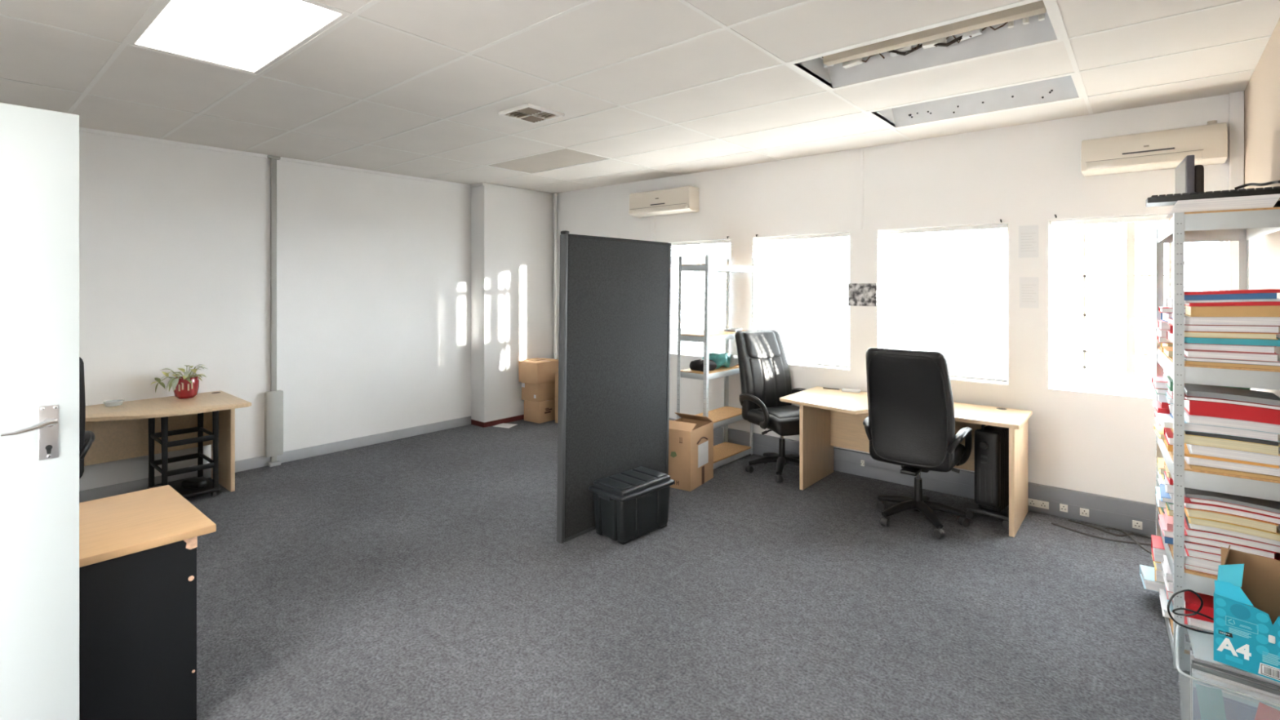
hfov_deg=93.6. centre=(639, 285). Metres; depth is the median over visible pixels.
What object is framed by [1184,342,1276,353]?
folder
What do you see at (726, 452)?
shelving
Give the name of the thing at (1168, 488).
folder
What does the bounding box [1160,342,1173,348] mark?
folder
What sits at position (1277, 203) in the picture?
mouse
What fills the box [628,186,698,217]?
air conditioner
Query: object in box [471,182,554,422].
column
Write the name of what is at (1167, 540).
folder
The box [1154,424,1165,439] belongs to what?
folder
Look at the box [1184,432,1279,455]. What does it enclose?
folder
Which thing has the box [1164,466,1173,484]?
folder
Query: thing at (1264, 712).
folder
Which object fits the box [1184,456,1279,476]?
folder
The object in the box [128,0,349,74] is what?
ceiling light
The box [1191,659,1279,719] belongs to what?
folder
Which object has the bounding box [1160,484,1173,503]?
folder
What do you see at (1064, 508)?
wall socket
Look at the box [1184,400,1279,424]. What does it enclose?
folder
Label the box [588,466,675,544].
tub
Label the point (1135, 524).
wall socket
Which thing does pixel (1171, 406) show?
folder
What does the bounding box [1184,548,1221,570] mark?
folder
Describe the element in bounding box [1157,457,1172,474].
folder
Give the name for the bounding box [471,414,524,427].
trim
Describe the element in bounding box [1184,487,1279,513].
folder
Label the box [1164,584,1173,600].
folder
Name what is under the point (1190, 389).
folder
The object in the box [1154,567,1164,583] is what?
folder
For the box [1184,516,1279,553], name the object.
folder
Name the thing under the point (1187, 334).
folder
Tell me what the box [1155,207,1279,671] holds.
shelving
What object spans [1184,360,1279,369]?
folder
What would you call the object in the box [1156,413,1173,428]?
folder
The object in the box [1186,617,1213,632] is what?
folder
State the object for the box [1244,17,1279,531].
wall
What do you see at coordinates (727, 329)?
paper pad
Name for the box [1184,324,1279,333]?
folder
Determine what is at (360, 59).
ceiling
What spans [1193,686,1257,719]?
folder
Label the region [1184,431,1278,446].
folder
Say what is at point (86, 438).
office chair
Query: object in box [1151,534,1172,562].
folder
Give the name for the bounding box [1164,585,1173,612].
folder
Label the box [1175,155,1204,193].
speaker
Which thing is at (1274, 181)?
cable
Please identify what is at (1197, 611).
loose cable
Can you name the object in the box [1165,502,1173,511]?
folder
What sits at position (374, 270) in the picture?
wall
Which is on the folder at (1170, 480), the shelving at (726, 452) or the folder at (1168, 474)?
the folder at (1168, 474)
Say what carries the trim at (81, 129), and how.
attached to the wall at (374, 270)
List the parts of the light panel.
frame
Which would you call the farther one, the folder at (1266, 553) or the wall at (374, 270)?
the wall at (374, 270)
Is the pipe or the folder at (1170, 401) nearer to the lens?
the folder at (1170, 401)
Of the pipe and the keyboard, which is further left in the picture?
the pipe
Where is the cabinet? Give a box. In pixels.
[79,484,216,719]
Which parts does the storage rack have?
post, post, tier rail, tier rail, post, post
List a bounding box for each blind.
[670,240,730,353]
[756,232,849,368]
[880,223,1007,382]
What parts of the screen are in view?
edge trim, trim, trim, edge trim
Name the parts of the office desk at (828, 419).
panel, modesty panel, panel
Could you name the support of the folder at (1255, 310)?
on the folder at (1257, 321)
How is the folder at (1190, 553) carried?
on the folder at (1200, 562)
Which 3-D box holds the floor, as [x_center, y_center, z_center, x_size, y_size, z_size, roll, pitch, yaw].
[-0.658,1.640,3.515,6.710,0.080,6.050,0,0,40]
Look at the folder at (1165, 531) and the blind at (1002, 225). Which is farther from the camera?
the blind at (1002, 225)
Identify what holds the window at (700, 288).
in the wall at (1029, 174)
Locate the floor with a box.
[185,418,1190,719]
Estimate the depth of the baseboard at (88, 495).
5.51 m
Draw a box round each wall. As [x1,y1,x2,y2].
[79,131,471,491]
[553,93,1229,504]
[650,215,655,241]
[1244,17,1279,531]
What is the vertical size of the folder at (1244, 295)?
0.033 m
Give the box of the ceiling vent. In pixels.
[497,102,564,124]
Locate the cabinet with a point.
(138, 549)
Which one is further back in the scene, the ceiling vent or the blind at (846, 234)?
the blind at (846, 234)
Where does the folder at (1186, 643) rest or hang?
on the shelving at (1242, 225)
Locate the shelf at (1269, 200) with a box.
[1166,194,1279,217]
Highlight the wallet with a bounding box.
[1190,629,1249,672]
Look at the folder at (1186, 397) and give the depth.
2.42 m
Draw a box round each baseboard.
[79,416,471,502]
[669,417,1155,535]
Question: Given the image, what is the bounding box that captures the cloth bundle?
[688,359,715,371]
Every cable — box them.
[1051,522,1151,545]
[1068,519,1151,538]
[1105,527,1151,554]
[1167,589,1213,635]
[1234,180,1279,189]
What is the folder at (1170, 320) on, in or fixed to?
on the folder at (1171, 331)
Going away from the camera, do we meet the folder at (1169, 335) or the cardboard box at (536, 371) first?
the folder at (1169, 335)
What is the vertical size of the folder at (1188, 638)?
0.035 m
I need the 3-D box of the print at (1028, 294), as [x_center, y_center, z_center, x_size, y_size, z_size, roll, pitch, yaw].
[2.781,0.055,4.296,0.087,0.123,0.001,0,0,40]
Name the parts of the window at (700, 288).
sill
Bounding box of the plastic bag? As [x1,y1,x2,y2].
[702,351,738,368]
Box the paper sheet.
[493,422,516,428]
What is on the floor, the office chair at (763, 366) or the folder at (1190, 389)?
the office chair at (763, 366)
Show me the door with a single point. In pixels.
(39, 148)
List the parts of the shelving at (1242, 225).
shelf, shelf, shelf, shelf, shelf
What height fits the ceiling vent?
0.019 m
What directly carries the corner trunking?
attached to the wall at (1029, 174)
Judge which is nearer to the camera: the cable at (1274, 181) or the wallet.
the wallet
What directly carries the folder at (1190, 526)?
on the folder at (1191, 532)
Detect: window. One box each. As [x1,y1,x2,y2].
[670,239,730,357]
[756,232,849,370]
[880,223,1008,385]
[1048,213,1223,399]
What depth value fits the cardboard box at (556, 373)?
7.00 m
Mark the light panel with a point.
(565, 157)
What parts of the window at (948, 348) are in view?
sill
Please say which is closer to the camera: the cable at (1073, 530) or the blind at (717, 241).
the cable at (1073, 530)
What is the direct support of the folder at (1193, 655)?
in the tub
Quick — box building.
[670,237,1172,353]
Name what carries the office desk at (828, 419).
on the floor
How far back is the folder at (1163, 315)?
3.06 m
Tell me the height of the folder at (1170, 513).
0.027 m
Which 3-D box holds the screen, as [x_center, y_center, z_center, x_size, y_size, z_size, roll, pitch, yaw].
[-0.142,0.630,4.136,0.085,1.940,1.085,0,0,40]
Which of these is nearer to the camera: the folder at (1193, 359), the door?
the door
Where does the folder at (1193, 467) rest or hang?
on the shelving at (1242, 225)
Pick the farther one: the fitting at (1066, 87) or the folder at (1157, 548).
the fitting at (1066, 87)
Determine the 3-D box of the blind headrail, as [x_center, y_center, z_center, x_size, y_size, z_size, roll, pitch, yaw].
[3.246,-0.438,3.974,0.870,0.036,0.040,0,0,40]
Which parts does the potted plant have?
pot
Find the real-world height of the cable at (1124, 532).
0.024 m
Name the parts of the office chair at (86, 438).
backrest, armrest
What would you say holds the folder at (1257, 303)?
on the folder at (1255, 310)
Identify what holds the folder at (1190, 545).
on the folder at (1190, 553)
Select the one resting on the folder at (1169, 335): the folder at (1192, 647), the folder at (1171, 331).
the folder at (1171, 331)
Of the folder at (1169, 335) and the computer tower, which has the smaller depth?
the folder at (1169, 335)
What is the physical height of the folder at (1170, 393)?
0.037 m
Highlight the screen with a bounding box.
[556,231,671,543]
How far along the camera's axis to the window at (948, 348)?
4.70 m
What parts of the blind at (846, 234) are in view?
ladder cord, rail, ladder cord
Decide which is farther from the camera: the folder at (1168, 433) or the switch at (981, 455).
the switch at (981, 455)
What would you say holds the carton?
on the tub
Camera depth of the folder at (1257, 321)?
2.42 m
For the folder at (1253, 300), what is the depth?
2.43 m
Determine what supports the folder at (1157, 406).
on the folder
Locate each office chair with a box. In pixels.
[79,356,94,479]
[734,329,805,483]
[862,347,972,538]
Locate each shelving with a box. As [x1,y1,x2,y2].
[676,254,755,469]
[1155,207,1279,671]
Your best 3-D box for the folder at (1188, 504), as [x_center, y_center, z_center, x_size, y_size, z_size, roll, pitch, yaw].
[2.460,0.918,2.524,0.286,0.034,0.242,0,0,36]
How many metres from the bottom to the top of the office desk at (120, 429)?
0.716 m
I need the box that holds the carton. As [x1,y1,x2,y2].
[1213,545,1279,682]
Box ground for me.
[670,327,1168,393]
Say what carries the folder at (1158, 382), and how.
on the folder at (1158, 391)
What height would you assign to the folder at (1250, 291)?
0.024 m
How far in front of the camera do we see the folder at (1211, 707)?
2.02 m
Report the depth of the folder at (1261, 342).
2.42 m
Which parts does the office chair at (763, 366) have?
armrest, panel, leg, backrest, tilt lever, panel, leg, seat, panel, leg, leg, leg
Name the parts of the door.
lever handle, handle plate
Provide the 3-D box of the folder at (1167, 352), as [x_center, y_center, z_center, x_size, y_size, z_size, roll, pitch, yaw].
[2.587,0.312,2.768,0.260,0.030,0.242,0,0,37]
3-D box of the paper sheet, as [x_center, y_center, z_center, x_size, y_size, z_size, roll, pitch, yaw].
[-1.535,1.593,6.848,0.220,0.006,0.180,0,0,23]
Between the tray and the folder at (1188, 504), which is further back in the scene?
the tray
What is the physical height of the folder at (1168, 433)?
0.035 m
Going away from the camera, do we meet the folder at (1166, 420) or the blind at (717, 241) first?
the folder at (1166, 420)
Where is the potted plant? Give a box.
[151,364,207,399]
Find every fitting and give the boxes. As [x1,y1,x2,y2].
[788,0,1062,89]
[866,73,1083,128]
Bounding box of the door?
[0,102,79,719]
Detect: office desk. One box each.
[84,391,251,492]
[779,386,1032,537]
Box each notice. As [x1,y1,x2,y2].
[1018,225,1038,257]
[1019,276,1038,307]
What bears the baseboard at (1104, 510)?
attached to the wall at (1029, 174)
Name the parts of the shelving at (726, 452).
shelf, shelf, shelf, shelf, shelf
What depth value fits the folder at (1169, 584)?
2.80 m
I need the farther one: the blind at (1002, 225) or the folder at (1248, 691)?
the blind at (1002, 225)
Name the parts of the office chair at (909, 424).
armrest, leg, leg, backrest, leg, leg, leg, tilt lever, armrest, seat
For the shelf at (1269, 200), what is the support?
on the shelving at (1242, 225)
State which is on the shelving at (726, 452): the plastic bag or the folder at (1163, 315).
the plastic bag
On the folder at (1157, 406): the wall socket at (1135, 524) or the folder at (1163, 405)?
the folder at (1163, 405)
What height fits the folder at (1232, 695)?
0.215 m
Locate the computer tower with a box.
[965,424,1008,528]
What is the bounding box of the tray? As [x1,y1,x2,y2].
[147,475,219,497]
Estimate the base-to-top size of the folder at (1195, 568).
0.022 m
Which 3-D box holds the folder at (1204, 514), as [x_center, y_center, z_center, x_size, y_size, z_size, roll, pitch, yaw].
[2.457,0.946,2.518,0.266,0.042,0.242,0,0,38]
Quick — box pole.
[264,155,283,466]
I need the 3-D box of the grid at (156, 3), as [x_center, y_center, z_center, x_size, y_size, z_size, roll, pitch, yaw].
[-0.674,-1.158,3.496,6.410,0.002,5.700,0,0,40]
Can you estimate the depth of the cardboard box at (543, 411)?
7.05 m
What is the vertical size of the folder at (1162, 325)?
0.040 m
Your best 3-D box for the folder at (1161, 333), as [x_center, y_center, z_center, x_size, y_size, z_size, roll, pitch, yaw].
[2.756,0.237,2.991,0.274,0.036,0.242,0,0,37]
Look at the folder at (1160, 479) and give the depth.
3.07 m
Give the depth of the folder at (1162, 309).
2.76 m
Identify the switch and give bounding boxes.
[980,453,987,457]
[980,460,987,464]
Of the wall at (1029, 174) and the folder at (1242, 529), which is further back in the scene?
the wall at (1029, 174)
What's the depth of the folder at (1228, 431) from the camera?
2.43 m
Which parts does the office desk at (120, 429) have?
modesty panel, panel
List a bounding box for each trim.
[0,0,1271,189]
[79,126,484,187]
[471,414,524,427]
[860,148,863,230]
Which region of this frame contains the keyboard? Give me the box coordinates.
[1146,186,1279,207]
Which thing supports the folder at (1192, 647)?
in the tub
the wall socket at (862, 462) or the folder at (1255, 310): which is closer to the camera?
the folder at (1255, 310)
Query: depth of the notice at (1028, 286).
4.30 m
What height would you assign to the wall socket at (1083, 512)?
0.050 m
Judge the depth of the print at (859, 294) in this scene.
5.06 m
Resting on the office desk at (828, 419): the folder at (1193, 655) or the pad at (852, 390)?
the pad at (852, 390)
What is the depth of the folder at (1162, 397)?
2.98 m
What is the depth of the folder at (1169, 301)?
2.82 m
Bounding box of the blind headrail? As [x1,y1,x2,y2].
[1051,213,1171,226]
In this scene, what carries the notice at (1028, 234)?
attached to the wall at (1029, 174)
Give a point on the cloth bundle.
(695, 364)
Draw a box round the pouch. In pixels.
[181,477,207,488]
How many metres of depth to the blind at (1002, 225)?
4.67 m
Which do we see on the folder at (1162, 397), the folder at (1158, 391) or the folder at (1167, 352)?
the folder at (1158, 391)
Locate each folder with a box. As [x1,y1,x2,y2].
[1139,564,1165,591]
[1151,375,1168,389]
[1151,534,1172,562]
[1151,555,1160,570]
[1152,400,1169,413]
[1153,387,1168,395]
[1154,411,1161,426]
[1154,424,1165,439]
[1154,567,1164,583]
[1155,327,1168,337]
[1155,486,1166,508]
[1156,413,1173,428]
[1157,320,1169,329]
[1157,336,1173,343]
[1157,394,1167,402]
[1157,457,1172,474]
[1157,471,1164,484]
[1158,306,1185,313]
[1158,401,1169,408]
[1158,514,1173,537]
[1159,588,1173,618]
[1160,312,1171,321]
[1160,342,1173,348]
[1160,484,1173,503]
[1160,562,1173,591]
[1161,346,1173,357]
[1163,507,1173,530]
[1163,555,1173,581]
[1164,427,1173,444]
[1164,435,1173,451]
[1164,460,1173,478]
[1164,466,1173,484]
[1164,472,1173,493]
[1164,502,1173,516]
[1164,536,1173,544]
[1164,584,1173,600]
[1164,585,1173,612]
[1165,297,1185,307]
[1165,391,1173,404]
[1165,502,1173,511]
[1166,317,1173,325]
[1166,330,1173,342]
[1166,375,1250,391]
[1166,388,1173,399]
[1168,324,1173,333]
[1168,404,1173,413]
[1184,288,1279,294]
[1184,293,1276,300]
[1184,298,1279,302]
[1184,301,1279,306]
[1184,305,1279,316]
[1184,315,1279,325]
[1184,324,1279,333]
[1184,331,1278,339]
[1184,337,1279,346]
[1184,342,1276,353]
[1184,349,1279,362]
[1184,356,1279,366]
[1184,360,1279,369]
[1184,383,1279,405]
[1184,392,1279,410]
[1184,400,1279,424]
[1184,409,1279,433]
[1184,420,1279,442]
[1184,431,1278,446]
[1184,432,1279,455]
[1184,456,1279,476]
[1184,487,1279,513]
[1184,496,1279,524]
[1184,507,1278,533]
[1184,511,1279,546]
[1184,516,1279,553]
[1184,533,1275,559]
[1184,541,1279,560]
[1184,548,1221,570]
[1184,564,1217,575]
[1184,591,1213,622]
[1184,615,1213,637]
[1184,634,1194,650]
[1185,548,1221,562]
[1185,635,1193,643]
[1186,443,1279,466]
[1186,497,1279,518]
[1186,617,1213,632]
[1187,516,1279,541]
[1189,464,1279,480]
[1189,642,1195,711]
[1190,649,1279,719]
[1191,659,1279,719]
[1191,668,1279,719]
[1192,678,1279,719]
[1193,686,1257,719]
[1195,684,1226,719]
[1254,702,1279,719]
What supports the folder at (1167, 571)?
on the folder at (1169, 584)
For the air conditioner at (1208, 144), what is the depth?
3.73 m
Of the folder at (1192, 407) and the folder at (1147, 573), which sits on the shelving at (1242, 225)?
the folder at (1147, 573)
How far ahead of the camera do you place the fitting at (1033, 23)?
3.03 m
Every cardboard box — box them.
[518,357,558,384]
[521,381,555,402]
[524,398,555,423]
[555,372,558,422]
[668,412,713,491]
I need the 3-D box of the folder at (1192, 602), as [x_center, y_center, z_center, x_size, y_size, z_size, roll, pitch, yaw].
[2.469,1.350,2.525,0.289,0.067,0.241,0,0,36]
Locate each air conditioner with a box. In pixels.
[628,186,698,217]
[1080,120,1227,176]
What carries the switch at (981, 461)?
attached to the computer tower
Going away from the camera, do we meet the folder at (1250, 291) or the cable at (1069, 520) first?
the folder at (1250, 291)
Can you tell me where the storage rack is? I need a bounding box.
[147,410,219,497]
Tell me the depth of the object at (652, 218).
6.51 m
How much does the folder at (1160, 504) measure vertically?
0.040 m
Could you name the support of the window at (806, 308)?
in the wall at (1029, 174)
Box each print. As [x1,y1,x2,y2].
[848,283,876,306]
[1021,232,1035,251]
[1022,287,1035,302]
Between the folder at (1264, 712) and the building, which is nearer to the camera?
the folder at (1264, 712)
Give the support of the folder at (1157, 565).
on the folder at (1158, 575)
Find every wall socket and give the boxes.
[860,459,864,466]
[1027,497,1048,509]
[1059,503,1067,512]
[1080,507,1088,516]
[1132,520,1142,529]
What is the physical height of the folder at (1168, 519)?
0.031 m
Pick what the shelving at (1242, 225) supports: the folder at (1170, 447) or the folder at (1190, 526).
the folder at (1170, 447)
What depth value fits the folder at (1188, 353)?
2.42 m
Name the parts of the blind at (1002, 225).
ladder cord, rail, ladder cord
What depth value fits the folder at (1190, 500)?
2.43 m
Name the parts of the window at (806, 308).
sill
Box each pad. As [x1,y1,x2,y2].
[723,328,742,331]
[841,387,861,392]
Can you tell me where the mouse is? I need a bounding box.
[1273,200,1279,207]
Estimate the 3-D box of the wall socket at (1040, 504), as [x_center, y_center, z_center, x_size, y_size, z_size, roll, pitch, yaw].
[2.800,1.535,4.230,0.130,0.050,0.008,0,0,40]
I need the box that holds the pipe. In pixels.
[554,193,557,359]
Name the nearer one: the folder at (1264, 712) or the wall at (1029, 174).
the folder at (1264, 712)
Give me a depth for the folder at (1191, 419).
2.43 m
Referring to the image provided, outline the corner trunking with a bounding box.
[1228,90,1244,289]
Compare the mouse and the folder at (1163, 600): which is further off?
the folder at (1163, 600)
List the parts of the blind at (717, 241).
rail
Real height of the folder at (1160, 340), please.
0.030 m
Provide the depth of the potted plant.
4.69 m
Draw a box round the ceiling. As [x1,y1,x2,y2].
[0,0,1279,193]
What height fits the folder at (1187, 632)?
0.036 m
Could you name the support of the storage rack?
on the floor
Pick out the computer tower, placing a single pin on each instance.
(991, 442)
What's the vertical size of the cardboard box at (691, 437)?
0.531 m
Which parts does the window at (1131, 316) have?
sill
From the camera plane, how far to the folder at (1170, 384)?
2.74 m
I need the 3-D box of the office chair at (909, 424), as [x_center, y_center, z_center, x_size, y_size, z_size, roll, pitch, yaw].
[1.862,1.002,4.048,0.655,1.195,0.731,0,0,38]
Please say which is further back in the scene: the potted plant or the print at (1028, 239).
the potted plant
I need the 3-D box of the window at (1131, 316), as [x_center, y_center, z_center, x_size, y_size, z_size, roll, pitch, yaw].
[3.248,0.135,3.977,0.889,1.190,0.108,0,0,40]
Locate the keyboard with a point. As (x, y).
(1163, 199)
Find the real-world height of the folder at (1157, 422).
0.031 m

